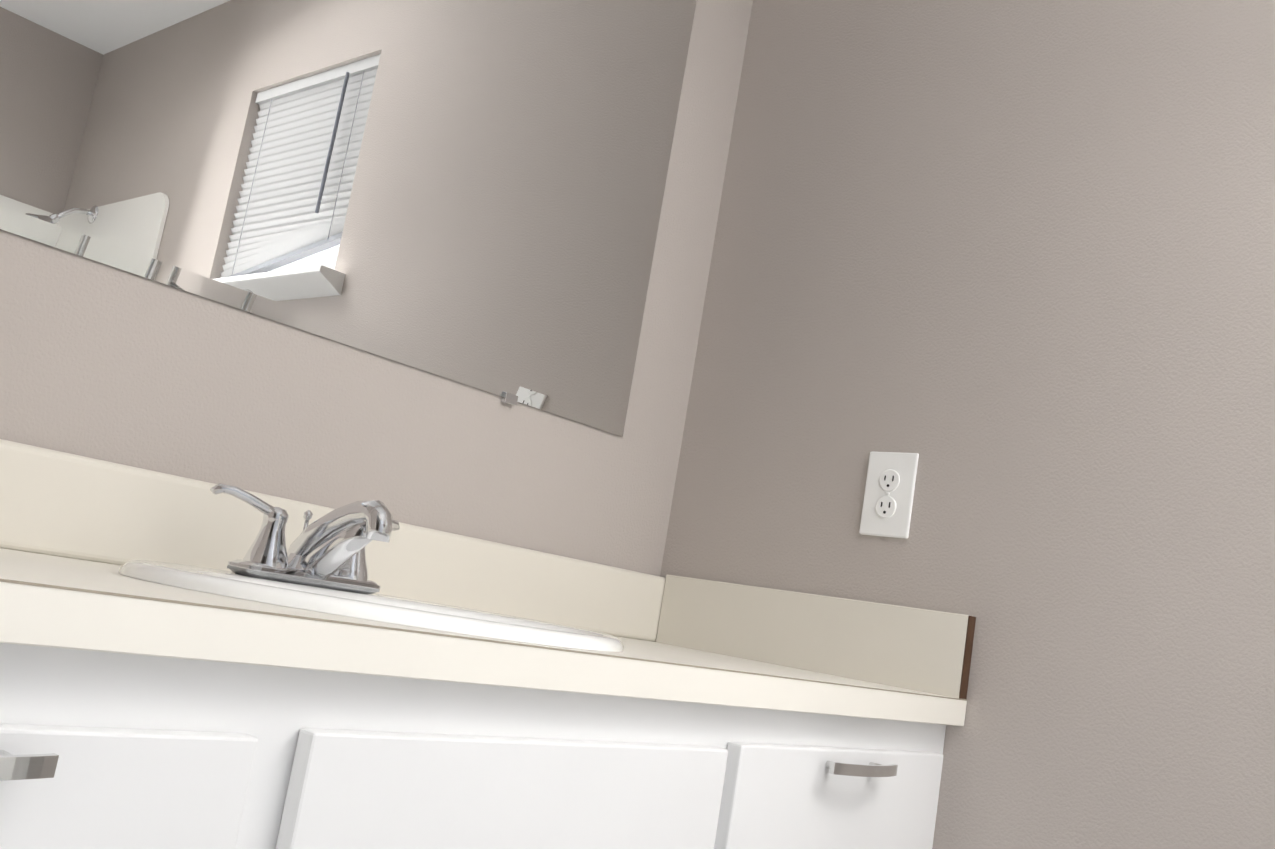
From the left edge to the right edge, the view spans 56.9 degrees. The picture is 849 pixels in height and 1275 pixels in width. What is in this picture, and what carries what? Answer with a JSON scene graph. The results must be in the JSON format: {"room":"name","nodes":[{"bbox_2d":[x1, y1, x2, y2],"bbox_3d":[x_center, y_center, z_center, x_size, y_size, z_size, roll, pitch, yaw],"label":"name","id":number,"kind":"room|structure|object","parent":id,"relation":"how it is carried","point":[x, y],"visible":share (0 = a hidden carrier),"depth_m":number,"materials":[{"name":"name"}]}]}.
{"room":"bathroom","nodes":[
{"label":"bathroom","id":0,"kind":"room"},
{"bbox_2d":[0,0,752,575],"bbox_3d":[-0.814,-0.346,1.053,0.100,2.450,2.920,1,-12,42],"label":"wall","id":1,"kind":"structure","parent":0,"point":[98,360],"depth_m":1.52,"materials":[{"name":"beige paint"}]},
{"bbox_2d":[0,0,696,436],"bbox_3d":[-0.354,-0.487,1.484,0.008,0.774,1.222,1,-12,42],"label":"mirror","id":2,"kind":"object","parent":1,"relation":"attached to","point":[468,192],"visible":1,"depth_m":1.51,"materials":[{"name":"silver mirror"}]},
{"bbox_2d":[0,439,974,699],"bbox_3d":[-0.246,0.138,1.208,0.556,0.111,1.499,1,-12,42],"label":"backsplash","id":3,"kind":"structure","parent":1,"relation":"attached to","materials":[{"name":"beige laminate"}]},
{"bbox_2d":[660,0,1274,848],"bbox_3d":[1.205,-0.003,1.083,2.890,2.450,0.120,1,-12,42],"label":"wall","id":4,"kind":"structure","parent":0,"point":[1004,270],"depth_m":1.60,"materials":[{"name":"beige paint"}]},
{"bbox_2d":[859,451,918,538],"bbox_3d":[0.363,0.101,1.704,0.079,0.124,0.009,1,-12,42],"label":"electrical outlet","id":5,"kind":"object","parent":4,"relation":"attached to","point":[889,495],"visible":1,"depth_m":1.70,"materials":[{"name":"plastic"}]},
{"bbox_3d":[0.099,0.898,-0.136,3.090,0.050,2.920,1,-12,42],"label":"floor","id":6,"kind":"structure","parent":0,"visible":0},
{"bbox_2d":[0,615,964,848],"bbox_3d":[-0.313,0.606,1.123,0.586,0.781,1.500,1,-12,42],"label":"bathroom vanity","id":7,"kind":"object","parent":6,"relation":"on","point":[188,663],"depth_m":0.89,"materials":[{"name":"white paint"}]},
{"bbox_2d":[0,543,966,714],"bbox_3d":[-0.257,0.208,1.196,0.558,0.035,1.500,1,-12,42],"label":"countertop","id":8,"kind":"structure","parent":7,"relation":"on","point":[32,586],"depth_m":0.89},
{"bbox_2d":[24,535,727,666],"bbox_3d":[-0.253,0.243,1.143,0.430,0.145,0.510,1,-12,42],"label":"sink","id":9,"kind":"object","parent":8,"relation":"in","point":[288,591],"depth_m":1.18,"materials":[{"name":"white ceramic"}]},
{"bbox_2d":[200,482,419,594],"bbox_3d":[-0.312,0.124,1.223,0.157,0.100,0.239,1,-12,42],"label":"faucet","id":10,"kind":"object","parent":9,"relation":"on","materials":[{"name":"silver metal"}]}
]}

